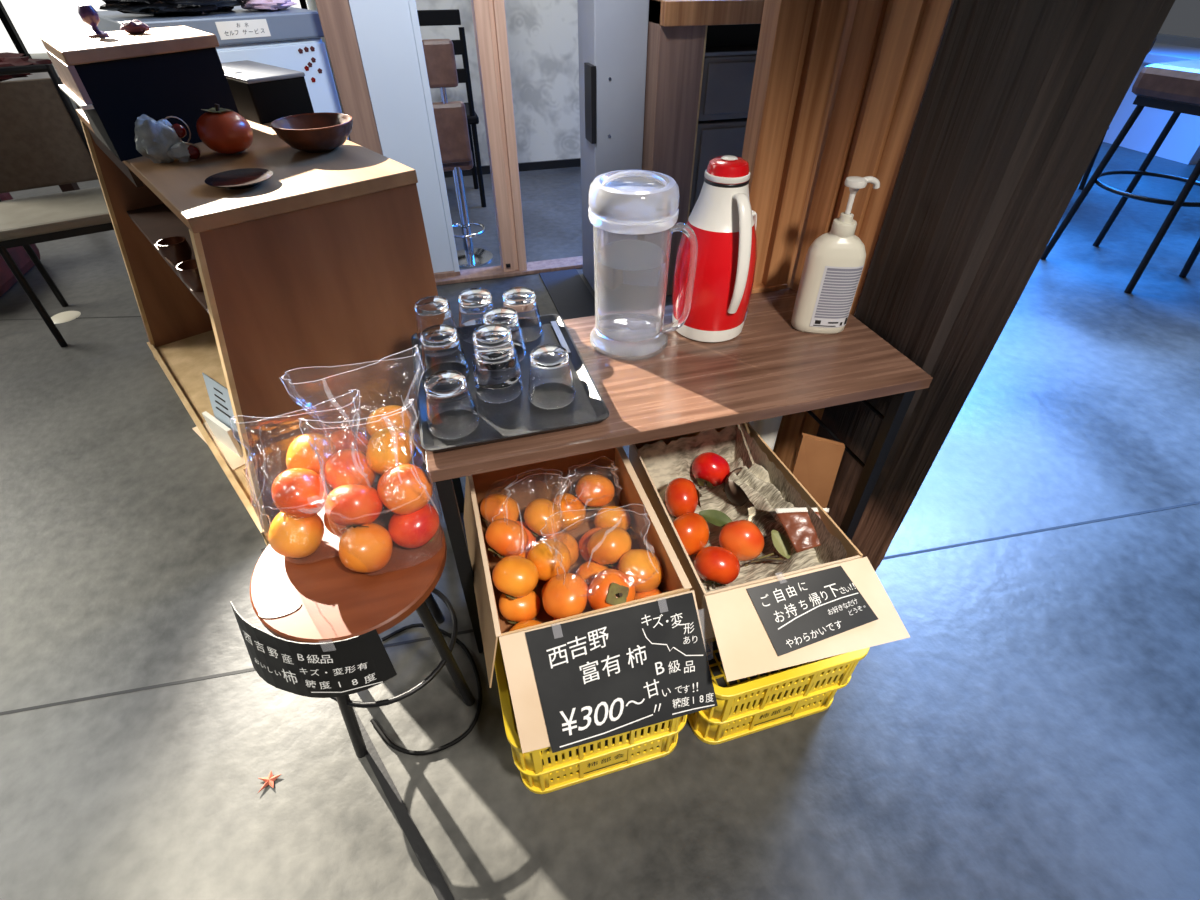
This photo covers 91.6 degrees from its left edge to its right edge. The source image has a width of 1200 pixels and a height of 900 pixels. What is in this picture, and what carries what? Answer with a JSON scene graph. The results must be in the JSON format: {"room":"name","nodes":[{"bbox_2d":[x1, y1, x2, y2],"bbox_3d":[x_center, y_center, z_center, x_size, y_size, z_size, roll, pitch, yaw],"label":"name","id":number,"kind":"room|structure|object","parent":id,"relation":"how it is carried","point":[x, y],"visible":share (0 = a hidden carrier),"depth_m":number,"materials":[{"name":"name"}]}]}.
{"room":"cafe","nodes":[
{"label":"cafe","id":0,"kind":"room"},
{"bbox_2d":[30,0,343,119],"bbox_3d":[-5.760,-3.355,3.499,7.650,2.800,0.120,-11,42,-12],"label":"wall","id":1,"kind":"structure","parent":0,"point":[311,4],"depth_m":4.61,"materials":[{"name":"white paint"}]},
{"bbox_2d":[0,0,308,58],"bbox_3d":[-3.744,-3.703,3.810,3.020,1.920,0.100,-11,42,-12],"label":"window","id":2,"kind":"structure","parent":1,"relation":"in","point":[23,23],"depth_m":4.22,"materials":[{"name":"white"}]},
{"bbox_2d":[415,0,580,165],"bbox_3d":[0.368,-3.161,3.275,3.950,2.800,0.120,-11,42,-12],"label":"wall","id":3,"kind":"structure","parent":0,"point":[542,35],"depth_m":3.59,"materials":[{"name":"paper"}]},
{"bbox_2d":[444,158,580,177],"bbox_3d":[0.387,-2.078,4.125,3.950,0.050,0.015,-11,42,-12],"label":"baseboard","id":4,"kind":"structure","parent":3,"relation":"attached to","point":[576,162],"depth_m":3.94,"materials":[{"name":"black plastic"}]},
{"bbox_2d":[0,136,1199,899],"bbox_3d":[-0.220,-0.753,2.706,17.000,0.100,13.000,-11,42,-12],"label":"floor","id":5,"kind":"structure","parent":0,"point":[1033,733],"depth_m":1.20,"materials":[{"name":"concrete"}]},
{"bbox_2d":[0,192,39,296],"bbox_3d":[-2.913,-0.829,2.457,0.650,0.340,0.640,-11,42,-12],"label":"floor cushion","id":6,"kind":"object","parent":5,"relation":"on","point":[20,256],"visible":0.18,"depth_m":2.61,"materials":[{"name":"red fabric"}]},
{"bbox_2d":[1,68,80,191],"bbox_3d":[-3.411,-1.643,3.186,1.100,0.620,0.800,-11,42,-12],"label":"dining table","id":7,"kind":"object","parent":5,"relation":"on","point":[72,186],"visible":0.02,"depth_m":3.12,"materials":[{"name":"black wood"}]},
{"bbox_2d":[0,52,51,81],"bbox_3d":[-3.150,-1.929,2.928,0.653,0.109,0.448,-11,42,-12],"label":"cloth","id":8,"kind":"object","parent":7,"relation":"on","point":[7,59],"visible":0.62,"depth_m":2.92,"materials":[{"name":"brown fabric"}]},
{"bbox_2d":[0,64,113,346],"bbox_3d":[-2.006,-0.889,2.152,0.384,0.833,0.441,-24,46,-25],"label":"dining chair","id":9,"kind":"object","parent":5,"relation":"on","point":[43,143],"visible":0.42,"depth_m":2.13,"materials":[{"name":"brown fabric"}]},
{"bbox_2d":[97,6,348,139],"bbox_3d":[-1.399,-1.186,2.385,0.615,0.975,0.543,-30,49,-30],"label":"counter","id":10,"kind":"object","parent":5,"relation":"on","point":[290,37],"visible":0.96,"depth_m":2.03,"materials":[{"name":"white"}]},
{"bbox_2d":[99,0,245,15],"bbox_3d":[-1.413,-1.502,1.955,0.298,0.065,0.439,29,49,29],"label":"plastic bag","id":11,"kind":"object","parent":10,"relation":"on","point":[145,7],"visible":1,"depth_m":1.88,"materials":[{"name":"black"}]},
{"bbox_2d":[75,109,437,545],"bbox_3d":[-1.023,-0.473,1.704,0.589,0.787,1.224,-30,49,-30],"label":"display cabinet","id":12,"kind":"object","parent":5,"relation":"on","point":[313,274],"visible":0.69,"depth_m":1.30,"materials":[{"name":"brown wood"}]},
{"bbox_2d":[41,26,238,161],"bbox_3d":[-1.083,-0.871,1.406,0.329,0.205,0.391,-30,49,-30],"label":"display case","id":13,"kind":"object","parent":12,"relation":"on","point":[118,78],"visible":0.98,"depth_m":1.30,"materials":[{"name":"black"}]},
{"bbox_2d":[134,114,200,163],"bbox_3d":[-0.950,-0.677,1.271,0.114,0.095,0.074,-30,49,-30],"label":"ornament","id":14,"kind":"object","parent":12,"relation":"on","point":[160,141],"visible":1,"depth_m":1.26,"materials":[{"name":"grey"}]},
{"bbox_2d":[127,204,207,311],"bbox_3d":[-0.979,-0.575,1.668,0.430,0.018,1.165,-30,49,-30],"label":"shelf","id":15,"kind":"object","parent":12,"relation":"attached to","point":[157,222],"depth_m":1.79,"materials":[{"name":"brown wood"}]},
{"bbox_2d":[156,236,191,266],"bbox_3d":[-1.129,-0.527,1.553,0.072,0.060,0.072,-11,42,-12],"label":"cup","id":16,"kind":"object","parent":12,"relation":"on","point":[176,249],"visible":0.82,"depth_m":1.54,"materials":[{"name":"brown ceramic"}]},
{"bbox_2d":[176,259,203,291],"bbox_3d":[-0.995,-0.430,1.441,0.072,0.060,0.072,-11,42,-12],"label":"cup","id":17,"kind":"object","parent":12,"relation":"on","point":[188,271],"visible":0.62,"depth_m":1.42,"materials":[{"name":"brown ceramic"}]},
{"bbox_2d":[155,330,257,513],"bbox_3d":[-1.026,-0.202,1.935,0.555,0.015,1.165,-30,49,-30],"label":"shelf","id":18,"kind":"object","parent":12,"relation":"attached to","point":[183,358],"depth_m":1.99,"materials":[{"name":"brown wood"}]},
{"bbox_2d":[192,422,245,470],"bbox_3d":[-1.085,-0.033,1.724,0.280,0.004,0.120,30,49,30],"label":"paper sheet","id":19,"kind":"object","parent":12,"relation":"on","point":[232,460],"visible":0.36,"depth_m":1.67,"materials":[{"name":"paper"}]},
{"bbox_2d":[202,373,243,456],"bbox_3d":[-1.044,-0.111,1.657,0.140,0.210,0.112,26,47,27],"label":"card stand","id":20,"kind":"object","parent":12,"relation":"on","point":[223,426],"visible":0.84,"depth_m":1.63,"materials":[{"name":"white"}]},
{"bbox_2d":[196,104,252,153],"bbox_3d":[-0.848,-0.725,1.316,0.105,0.098,0.105,19,44,20],"label":"persimmon","id":21,"kind":"object","parent":12,"relation":"on","point":[221,130],"visible":1,"depth_m":1.29,"materials":[{"name":"food"}]},
{"bbox_2d":[205,168,272,188],"bbox_3d":[-0.719,-0.539,1.168,0.124,0.014,0.124,-11,42,-12],"label":"dish","id":22,"kind":"object","parent":12,"relation":"on","point":[243,178],"visible":1,"depth_m":1.17,"materials":[{"name":"black paint"}]},
{"bbox_2d":[221,60,313,123],"bbox_3d":[-0.986,-1.027,1.662,0.343,0.106,0.158,30,49,30],"label":"box","id":23,"kind":"object","parent":12,"relation":"on","point":[262,93],"visible":0.66,"depth_m":1.58,"materials":[{"name":"black"}]},
{"bbox_2d":[270,112,352,152],"bbox_3d":[-0.662,-0.735,1.359,0.177,0.060,0.178,-30,49,-30],"label":"bowl","id":24,"kind":"object","parent":12,"relation":"on","point":[324,131],"visible":1,"depth_m":1.33,"materials":[{"name":"brown wood"}]},
{"bbox_2d":[315,0,382,154],"bbox_3d":[-0.908,-1.594,1.921,0.103,2.200,0.100,-11,42,-12],"label":"timber post","id":25,"kind":"object","parent":5,"relation":"on","point":[336,19],"visible":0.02,"depth_m":2.07,"materials":[{"name":"brown wood"}]},
{"bbox_2d":[261,547,454,899],"bbox_3d":[-0.074,0.849,0.774,0.020,0.002,2.402,-29,48,-29],"label":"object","id":26,"kind":"structure","parent":5,"relation":"on","point":[413,835],"depth_m":1.01,"materials":[{"name":"black metal"}]},
{"bbox_2d":[250,504,474,757],"bbox_3d":[-0.404,0.326,1.076,0.300,0.401,0.300,-11,42,-12],"label":"round stool","id":27,"kind":"object","parent":5,"relation":"on","point":[339,602],"visible":0.58,"depth_m":0.91,"materials":[{"name":"brown wood"}]},
{"bbox_2d":[230,601,396,697],"bbox_3d":[-0.437,0.308,0.866,0.255,0.126,0.070,8,41,9],"label":"sign","id":28,"kind":"object","parent":27,"relation":"attached to","point":[362,662],"visible":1,"depth_m":0.85,"materials":[{"name":"black paper"}]},
{"bbox_2d":[370,623,481,755],"bbox_3d":[-0.358,0.477,1.198,0.218,0.008,0.293,-11,42,-12],"label":"stool footrest","id":29,"kind":"object","parent":27,"relation":"attached to","point":[385,738],"visible":0.92,"depth_m":1.14,"materials":[{"name":"black metal"}]},
{"bbox_3d":[-0.452,0.038,0.929,0.196,0.226,0.199,-15,43,-16],"label":"clear bag","id":30,"kind":"object","parent":27,"relation":"on","visible":0},
{"bbox_2d":[268,512,324,557],"bbox_3d":[-0.491,0.134,0.944,0.081,0.078,0.075,7,41,8],"label":"persimmon","id":31,"kind":"object","parent":30,"relation":"in","point":[291,537],"visible":0.93,"depth_m":0.92,"materials":[{"name":"orange food"}]},
{"bbox_2d":[271,468,326,517],"bbox_3d":[-0.477,0.068,0.928,0.077,0.080,0.080,32,50,31],"label":"persimmon","id":32,"kind":"object","parent":30,"relation":"in","point":[296,492],"visible":0.99,"depth_m":0.90,"materials":[{"name":"brown food"}]},
{"bbox_2d":[286,433,336,478],"bbox_3d":[-0.486,0.014,0.985,0.081,0.080,0.077,7,41,8],"label":"persimmon","id":33,"kind":"object","parent":30,"relation":"in","point":[311,451],"visible":0.7,"depth_m":0.96,"materials":[{"name":"brown food"}]},
{"bbox_2d":[324,449,375,488],"bbox_3d":[-0.413,0.038,0.965,0.080,0.084,0.076,-12,42,-14],"label":"persimmon","id":34,"kind":"object","parent":30,"relation":"in","point":[345,466],"visible":0.77,"depth_m":0.94,"materials":[{"name":"brown food"}]},
{"bbox_3d":[-0.390,-0.035,1.002,0.217,0.241,0.115,-17,44,-19],"label":"clear bag","id":35,"kind":"object","parent":27,"relation":"on","visible":0},
{"bbox_2d":[328,429,368,453],"bbox_3d":[-0.453,0.002,1.051,0.078,0.081,0.077,-19,44,-20],"label":"persimmon","id":36,"kind":"object","parent":35,"relation":"in","point":[343,438],"visible":0.31,"depth_m":1.02,"materials":[{"name":"brown food"}]},
{"bbox_2d":[366,405,414,435],"bbox_3d":[-0.373,-0.046,1.042,0.082,0.076,0.077,-4,41,-5],"label":"persimmon","id":37,"kind":"object","parent":35,"relation":"in","point":[397,416],"visible":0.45,"depth_m":1.01,"materials":[{"name":"brown food"}]},
{"bbox_3d":[-0.341,0.051,0.903,0.165,0.241,0.192,-13,42,-14],"label":"clear bag","id":38,"kind":"object","parent":27,"relation":"on","visible":0},
{"bbox_2d":[325,484,382,530],"bbox_3d":[-0.383,0.086,0.909,0.081,0.078,0.075,7,41,9],"label":"persimmon","id":39,"kind":"object","parent":38,"relation":"in","point":[352,505],"visible":1,"depth_m":0.88,"materials":[{"name":"brown food"}]},
{"bbox_2d":[339,523,392,572],"bbox_3d":[-0.369,0.156,0.922,0.077,0.080,0.081,-6,41,-7],"label":"persimmon","id":40,"kind":"object","parent":38,"relation":"in","point":[362,549],"visible":0.98,"depth_m":0.89,"materials":[{"name":"orange food"}]},
{"bbox_2d":[366,427,416,474],"bbox_3d":[-0.345,0.003,0.960,0.080,0.080,0.078,13,42,14],"label":"persimmon","id":41,"kind":"object","parent":38,"relation":"in","point":[389,447],"visible":0.91,"depth_m":0.93,"materials":[{"name":"brown food"}]},
{"bbox_2d":[377,464,432,514],"bbox_3d":[-0.310,0.060,0.926,0.082,0.083,0.076,-19,44,-21],"label":"persimmon","id":42,"kind":"object","parent":38,"relation":"in","point":[401,488],"visible":0.99,"depth_m":0.90,"materials":[{"name":"brown food"}]},
{"bbox_2d":[388,503,439,547],"bbox_3d":[-0.305,0.123,0.958,0.081,0.075,0.081,8,41,9],"label":"persimmon","id":43,"kind":"object","parent":38,"relation":"in","point":[416,529],"visible":0.82,"depth_m":0.93,"materials":[{"name":"red food"}]},
{"bbox_2d":[417,9,485,206],"bbox_3d":[-0.869,-1.847,3.193,0.360,0.921,0.384,-11,42,-12],"label":"chair","id":44,"kind":"object","parent":5,"relation":"on","point":[450,16],"visible":0.44,"depth_m":2.96,"materials":[{"name":"black metal"}]},
{"bbox_2d":[422,39,492,267],"bbox_3d":[-0.657,-1.323,2.616,0.220,0.880,0.410,-11,42,-12],"label":"bar chair","id":45,"kind":"object","parent":5,"relation":"on","point":[451,122],"visible":0.8,"depth_m":2.44,"materials":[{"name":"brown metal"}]},
{"bbox_2d":[435,256,582,285],"bbox_3d":[-0.020,-0.911,2.799,1.720,0.018,0.100,-11,42,-12],"label":"trim","id":46,"kind":"structure","parent":5,"relation":"on","point":[492,272],"depth_m":2.69,"materials":[{"name":"brown wood"}]},
{"bbox_2d":[349,0,459,277],"bbox_3d":[-0.747,-1.613,1.942,0.218,2.200,0.065,-11,42,-12],"label":"partition panel","id":47,"kind":"object","parent":46,"relation":"on","point":[388,33],"visible":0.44,"depth_m":2.19,"materials":[{"name":"white metal"}]},
{"bbox_2d":[471,0,526,271],"bbox_3d":[-0.400,-1.667,2.005,0.108,2.200,0.090,-11,42,-12],"label":"post","id":48,"kind":"object","parent":46,"relation":"on","point":[489,16],"visible":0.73,"depth_m":2.30,"materials":[{"name":"brown wood"}]},
{"bbox_2d":[539,269,594,319],"bbox_3d":[-0.121,-0.659,2.516,0.175,0.006,0.550,-11,42,-12],"label":"doormat","id":49,"kind":"object","parent":5,"relation":"on","point":[571,297],"visible":0.64,"depth_m":2.54,"materials":[{"name":"black"}]},
{"bbox_2d":[494,637,686,793],"bbox_3d":[-0.058,0.357,1.183,0.320,0.212,0.521,-11,42,-12],"label":"plastic crate","id":50,"kind":"object","parent":5,"relation":"on","point":[603,760],"visible":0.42,"depth_m":1.01,"materials":[{"name":"yellow plastic"}]},
{"bbox_2d":[464,446,711,752],"bbox_3d":[-0.049,0.231,1.069,0.359,0.174,0.520,-11,42,-12],"label":"cardboard box","id":51,"kind":"object","parent":50,"relation":"on","point":[524,484],"visible":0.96,"depth_m":1.09,"materials":[{"name":"beige cardboard"}]},
{"bbox_2d":[499,591,539,625],"bbox_3d":[-0.146,0.280,1.058,0.075,0.073,0.071,-2,41,-3],"label":"persimmon","id":52,"kind":"object","parent":51,"relation":"in","point":[527,607],"visible":0.66,"depth_m":1.03,"materials":[{"name":"orange food"}]},
{"bbox_2d":[492,555,538,599],"bbox_3d":[-0.148,0.223,1.029,0.081,0.077,0.078,7,41,9],"label":"persimmon","id":53,"kind":"object","parent":52,"relation":"on","point":[514,576],"visible":1,"depth_m":1.00,"materials":[{"name":"orange food"}]},
{"bbox_2d":[527,539,570,580],"bbox_3d":[-0.094,0.206,1.085,0.081,0.076,0.081,-12,42,-14],"label":"persimmon","id":54,"kind":"object","parent":51,"relation":"in","point":[547,555],"visible":0.88,"depth_m":1.05,"materials":[{"name":"orange food"}]},
{"bbox_2d":[550,493,585,530],"bbox_3d":[-0.071,0.131,1.228,0.079,0.084,0.079,-24,46,-25],"label":"persimmon","id":55,"kind":"object","parent":51,"relation":"in","point":[573,510],"visible":0.76,"depth_m":1.20,"materials":[{"name":"brown food"}]},
{"bbox_2d":[594,506,630,530],"bbox_3d":[0.026,0.148,1.211,0.076,0.072,0.072,-2,41,-3],"label":"persimmon","id":56,"kind":"object","parent":51,"relation":"in","point":[607,516],"visible":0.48,"depth_m":1.18,"materials":[{"name":"orange food"}]},
{"bbox_2d":[525,592,717,752],"bbox_3d":[0.042,0.352,0.924,0.288,0.176,0.124,-11,42,-12],"label":"price board","id":57,"kind":"object","parent":51,"relation":"attached to","point":[609,674],"visible":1,"depth_m":0.92,"materials":[{"name":"black"}]},
{"bbox_3d":[0.001,0.198,1.044,0.199,0.121,0.158,-9,42,-10],"label":"clear bag","id":58,"kind":"object","parent":51,"relation":"in","visible":0},
{"bbox_2d":[542,573,587,618],"bbox_3d":[-0.059,0.253,1.006,0.078,0.076,0.080,6,41,7],"label":"persimmon","id":59,"kind":"object","parent":58,"relation":"in","point":[565,595],"visible":0.97,"depth_m":0.98,"materials":[{"name":"orange food"}]},
{"bbox_2d":[587,527,631,566],"bbox_3d":[0.018,0.180,1.096,0.079,0.080,0.080,19,44,21],"label":"persimmon","id":60,"kind":"object","parent":58,"relation":"in","point":[606,546],"visible":0.9,"depth_m":1.06,"materials":[{"name":"orange food"}]},
{"bbox_2d":[588,569,635,609],"bbox_3d":[0.020,0.245,1.000,0.077,0.082,0.080,23,46,24],"label":"persimmon","id":61,"kind":"object","parent":58,"relation":"in","point":[609,587],"visible":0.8,"depth_m":0.98,"materials":[{"name":"orange food"}]},
{"bbox_2d":[618,549,662,592],"bbox_3d":[0.073,0.218,1.053,0.079,0.075,0.081,-20,45,-21],"label":"persimmon","id":62,"kind":"object","parent":58,"relation":"in","point":[645,571],"visible":0.77,"depth_m":1.02,"materials":[{"name":"orange food"}]},
{"bbox_3d":[-0.022,0.072,1.216,0.124,0.121,0.117,-11,42,-12],"label":"clear bag","id":63,"kind":"object","parent":51,"relation":"in","visible":0},
{"bbox_2d":[575,474,614,509],"bbox_3d":[-0.011,0.087,1.231,0.080,0.078,0.080,-21,45,-23],"label":"persimmon","id":64,"kind":"object","parent":63,"relation":"in","point":[595,491],"visible":0.98,"depth_m":1.20,"materials":[{"name":"brown food"}]},
{"bbox_3d":[-0.140,0.123,1.148,0.170,0.136,0.201,-15,43,-16],"label":"clear bag","id":65,"kind":"object","parent":51,"relation":"in","visible":0},
{"bbox_2d":[480,493,519,524],"bbox_3d":[-0.208,0.126,1.210,0.078,0.078,0.080,-24,46,-25],"label":"persimmon","id":66,"kind":"object","parent":65,"relation":"in","point":[492,505],"visible":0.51,"depth_m":1.18,"materials":[{"name":"brown food"}]},
{"bbox_2d":[485,518,528,557],"bbox_3d":[-0.177,0.167,1.106,0.080,0.078,0.076,20,45,22],"label":"persimmon","id":67,"kind":"object","parent":65,"relation":"in","point":[505,537],"visible":0.97,"depth_m":1.08,"materials":[{"name":"orange food"}]},
{"bbox_2d":[524,498,563,536],"bbox_3d":[-0.112,0.136,1.165,0.080,0.080,0.078,12,42,13],"label":"persimmon","id":68,"kind":"object","parent":65,"relation":"in","point":[538,511],"visible":1,"depth_m":1.14,"materials":[{"name":"orange food"}]},
{"bbox_2d":[0,501,1199,715],"bbox_3d":[0.770,0.260,1.457,10.836,0.001,0.007,-8,41,-9],"label":"trim","id":69,"kind":"structure","parent":5,"relation":"on","point":[1193,503],"depth_m":1.27,"materials":[{"name":"black"}]},
{"bbox_2d":[425,288,932,652],"bbox_3d":[0.122,0.023,1.322,0.930,0.537,0.413,-11,42,-12],"label":"side table","id":70,"kind":"object","parent":5,"relation":"on","point":[772,368],"visible":0.65,"depth_m":1.09,"materials":[{"name":"brown wood"}]},
{"bbox_2d":[411,314,608,451],"bbox_3d":[-0.182,-0.138,1.084,0.310,0.018,0.384,-11,42,-12],"label":"serving tray","id":71,"kind":"object","parent":70,"relation":"on","point":[518,417],"visible":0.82,"depth_m":1.01,"materials":[{"name":"black plastic"}]},
{"bbox_2d":[415,296,460,348],"bbox_3d":[-0.325,-0.252,1.151,0.085,0.088,0.085,-11,42,-12],"label":"drinking glass","id":72,"kind":"object","parent":71,"relation":"on","point":[430,310],"visible":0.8,"depth_m":1.12,"materials":[{"name":"white"}]},
{"bbox_2d":[420,324,469,379],"bbox_3d":[-0.287,-0.177,1.065,0.085,0.088,0.085,-5,41,-6],"label":"drinking glass","id":73,"kind":"object","parent":71,"relation":"on","point":[442,349],"visible":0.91,"depth_m":1.04,"materials":[{"name":"white"}]},
{"bbox_2d":[424,370,478,438],"bbox_3d":[-0.245,-0.078,0.951,0.085,0.088,0.085,0,41,0],"label":"drinking glass","id":74,"kind":"object","parent":71,"relation":"on","point":[452,413],"visible":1,"depth_m":0.93,"materials":[{"name":"white"}]},
{"bbox_2d":[458,288,493,343],"bbox_3d":[-0.247,-0.275,1.178,0.085,0.088,0.085,11,42,12],"label":"drinking glass","id":75,"kind":"object","parent":71,"relation":"on","point":[473,302],"visible":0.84,"depth_m":1.15,"materials":[{"name":"white"}]},
{"bbox_2d":[475,378,522,402],"bbox_3d":[-0.181,-0.143,1.025,0.085,0.088,0.085,-23,46,-24],"label":"drinking glass","id":76,"kind":"object","parent":71,"relation":"on","point":[509,393],"visible":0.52,"depth_m":1.02,"materials":[{"name":"clear glass"}]},
{"bbox_2d":[472,324,521,388],"bbox_3d":[-0.181,-0.165,1.006,0.085,0.088,0.085,-11,42,-12],"label":"drinking glass","id":77,"kind":"object","parent":76,"relation":"on","point":[496,365],"visible":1,"depth_m":0.98,"materials":[{"name":"white"}]},
{"bbox_2d":[483,307,526,361],"bbox_3d":[-0.186,-0.222,1.116,0.085,0.088,0.085,17,44,18],"label":"drinking glass","id":78,"kind":"object","parent":71,"relation":"on","point":[506,316],"visible":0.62,"depth_m":1.09,"materials":[{"name":"white"}]},
{"bbox_2d":[502,287,542,341],"bbox_3d":[-0.161,-0.278,1.182,0.085,0.088,0.085,-29,49,-30],"label":"drinking glass","id":79,"kind":"object","parent":71,"relation":"on","point":[522,300],"visible":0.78,"depth_m":1.16,"materials":[{"name":"white"}]},
{"bbox_2d":[528,344,575,408],"bbox_3d":[-0.086,-0.132,1.012,0.085,0.088,0.085,23,46,24],"label":"drinking glass","id":80,"kind":"object","parent":71,"relation":"on","point":[551,383],"visible":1,"depth_m":0.99,"materials":[{"name":"white"}]},
{"bbox_2d":[588,170,697,360],"bbox_3d":[0.072,-0.352,1.096,0.187,0.325,0.160,-11,42,-12],"label":"water pitcher","id":81,"kind":"object","parent":70,"relation":"on","point":[633,214],"visible":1,"depth_m":1.03,"materials":[{"name":"clear plastic"}]},
{"bbox_2d":[672,155,756,341],"bbox_3d":[0.228,-0.390,1.134,0.159,0.332,0.159,16,43,18],"label":"thermos","id":82,"kind":"object","parent":70,"relation":"on","point":[723,221],"visible":0.99,"depth_m":1.08,"materials":[{"name":"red plastic"}]},
{"bbox_2d":[791,176,879,333],"bbox_3d":[0.460,-0.374,1.140,0.111,0.301,0.071,5,41,6],"label":"pump bottle","id":83,"kind":"object","parent":70,"relation":"on","point":[834,262],"visible":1,"depth_m":1.13,"materials":[{"name":"white plastic"}]},
{"bbox_2d":[642,0,764,295],"bbox_3d":[0.593,-1.209,2.377,0.912,1.020,0.360,-11,42,-12],"label":"shelf unit","id":84,"kind":"object","parent":5,"relation":"on","point":[679,31],"visible":0.3,"depth_m":2.03,"materials":[{"name":"brown wood"}]},
{"bbox_2d":[749,416,781,450],"bbox_3d":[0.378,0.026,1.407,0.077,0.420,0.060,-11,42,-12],"label":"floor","id":85,"kind":"structure","parent":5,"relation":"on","point":[767,429],"depth_m":1.31,"materials":[{"name":"grey concrete"}]},
{"bbox_2d":[687,638,869,744],"bbox_3d":[0.263,0.299,1.251,0.320,0.212,0.529,-11,42,-12],"label":"plastic crate","id":86,"kind":"object","parent":5,"relation":"on","point":[710,725],"visible":0.32,"depth_m":1.05,"materials":[{"name":"yellow plastic"}]},
{"bbox_2d":[629,422,909,681],"bbox_3d":[0.274,0.170,1.125,0.360,0.148,0.532,-11,42,-12],"label":"cardboard box","id":87,"kind":"object","parent":86,"relation":"on","point":[728,615],"visible":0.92,"depth_m":0.97,"materials":[{"name":"beige cardboard"}]},
{"bbox_2d":[638,424,846,591],"bbox_3d":[0.248,0.132,1.159,0.257,0.149,0.385,-11,42,-12],"label":"newspaper","id":88,"kind":"object","parent":87,"relation":"in","point":[664,463],"visible":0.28,"depth_m":1.24,"materials":[{"name":"beige paper"}]},
{"bbox_2d":[664,478,701,517],"bbox_3d":[0.172,0.102,1.232,0.078,0.086,0.083,-31,50,-31],"label":"persimmon","id":89,"kind":"object","parent":88,"relation":"on","point":[681,496],"visible":0.94,"depth_m":1.20,"materials":[{"name":"orange"}]},
{"bbox_2d":[673,512,708,555],"bbox_3d":[0.175,0.166,1.158,0.086,0.084,0.079,-21,45,-23],"label":"persimmon","id":90,"kind":"object","parent":88,"relation":"on","point":[692,529],"visible":0.75,"depth_m":1.13,"materials":[{"name":"orange food"}]},
{"bbox_2d":[692,452,729,487],"bbox_3d":[0.247,0.044,1.299,0.081,0.085,0.084,-8,41,-9],"label":"persimmon","id":91,"kind":"object","parent":88,"relation":"on","point":[710,469],"visible":0.98,"depth_m":1.27,"materials":[{"name":"red food"}]},
{"bbox_2d":[694,546,739,588],"bbox_3d":[0.220,0.218,1.097,0.084,0.083,0.079,-3,41,-3],"label":"persimmon","id":92,"kind":"object","parent":88,"relation":"on","point":[715,565],"visible":0.99,"depth_m":1.07,"materials":[{"name":"red food"}]},
{"bbox_2d":[719,520,763,560],"bbox_3d":[0.278,0.178,1.144,0.080,0.087,0.082,-20,45,-22],"label":"persimmon","id":93,"kind":"object","parent":88,"relation":"on","point":[743,538],"visible":0.94,"depth_m":1.12,"materials":[{"name":"orange"}]},
{"bbox_2d":[729,463,794,525],"bbox_3d":[0.337,0.089,1.171,0.075,0.043,0.152,-26,47,-27],"label":"newspaper","id":94,"kind":"object","parent":88,"relation":"on","point":[754,481],"visible":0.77,"depth_m":1.17,"materials":[{"name":"beige paper"}]},
{"bbox_2d":[775,507,828,552],"bbox_3d":[0.387,0.140,1.093,0.095,0.050,0.085,-11,42,-12],"label":"pouch","id":95,"kind":"object","parent":88,"relation":"on","point":[796,522],"visible":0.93,"depth_m":1.08,"materials":[{"name":"brown plastic"}]},
{"bbox_2d":[746,566,877,655],"bbox_3d":[0.352,0.253,0.957,0.212,0.067,0.105,-11,42,-12],"label":"sign","id":96,"kind":"object","parent":87,"relation":"attached to","point":[797,612],"visible":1,"depth_m":0.95,"materials":[{"name":"black paper"}]},
{"bbox_2d":[791,433,844,507],"bbox_3d":[0.494,0.098,1.393,0.116,0.330,0.046,-4,41,-5],"label":"cardboard sheet","id":97,"kind":"object","parent":5,"relation":"on","point":[817,460],"visible":0.43,"depth_m":1.34,"materials":[{"name":"brown cardboard"}]},
{"bbox_2d":[742,0,953,470],"bbox_3d":[0.463,-0.853,0.986,0.334,2.300,0.155,10,42,12],"label":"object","id":98,"kind":"object","parent":5,"relation":"on","point":[839,87],"visible":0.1,"depth_m":1.13,"materials":[{"name":"brown wood"}]},
{"bbox_2d":[1040,59,1199,293],"bbox_3d":[2.414,-1.166,2.497,0.468,0.802,0.468,-16,43,-18],"label":"bar stool","id":99,"kind":"object","parent":5,"relation":"on","point":[1174,86],"visible":1,"depth_m":2.38,"materials":[{"name":"black metal"}]},
{"bbox_2d":[1103,43,1199,163],"bbox_3d":[4.009,-2.974,4.756,0.600,0.580,2.400,-11,42,-12],"label":"wall","id":100,"kind":"structure","parent":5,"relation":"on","point":[1181,144],"depth_m":4.17,"materials":[{"name":"paint"}]},
{"bbox_3d":[0.640,-0.968,2.604,0.655,0.320,0.260,-11,42,-12],"label":"storage box","id":101,"kind":"object","parent":5,"relation":"on","visible":0},
{"bbox_2d":[690,118,746,208],"bbox_3d":[0.640,-1.212,2.393,0.655,0.305,0.260,-11,42,-12],"label":"storage box","id":102,"kind":"object","parent":101,"relation":"on","point":[715,138],"visible":0.21,"depth_m":2.19,"materials":[{"name":"grey plastic"}]},
{"bbox_2d":[698,45,757,120],"bbox_3d":[0.640,-1.409,2.223,0.655,0.195,0.260,-11,42,-12],"label":"storage box","id":103,"kind":"object","parent":102,"relation":"on","point":[727,81],"visible":0.29,"depth_m":2.08,"materials":[{"name":"grey plastic"}]},
{"bbox_2d":[577,0,648,291],"bbox_3d":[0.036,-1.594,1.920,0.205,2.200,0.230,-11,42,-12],"label":"door","id":104,"kind":"structure","parent":0,"point":[612,34],"depth_m":2.07,"materials":[{"name":"grey metal"}]},
{"bbox_2d":[816,0,1174,570],"bbox_3d":[0.717,-0.813,0.711,0.239,2.600,0.351,-11,42,-12],"label":"pillar","id":105,"kind":"structure","parent":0,"point":[1020,98],"depth_m":0.96,"materials":[{"name":"brown wood"}]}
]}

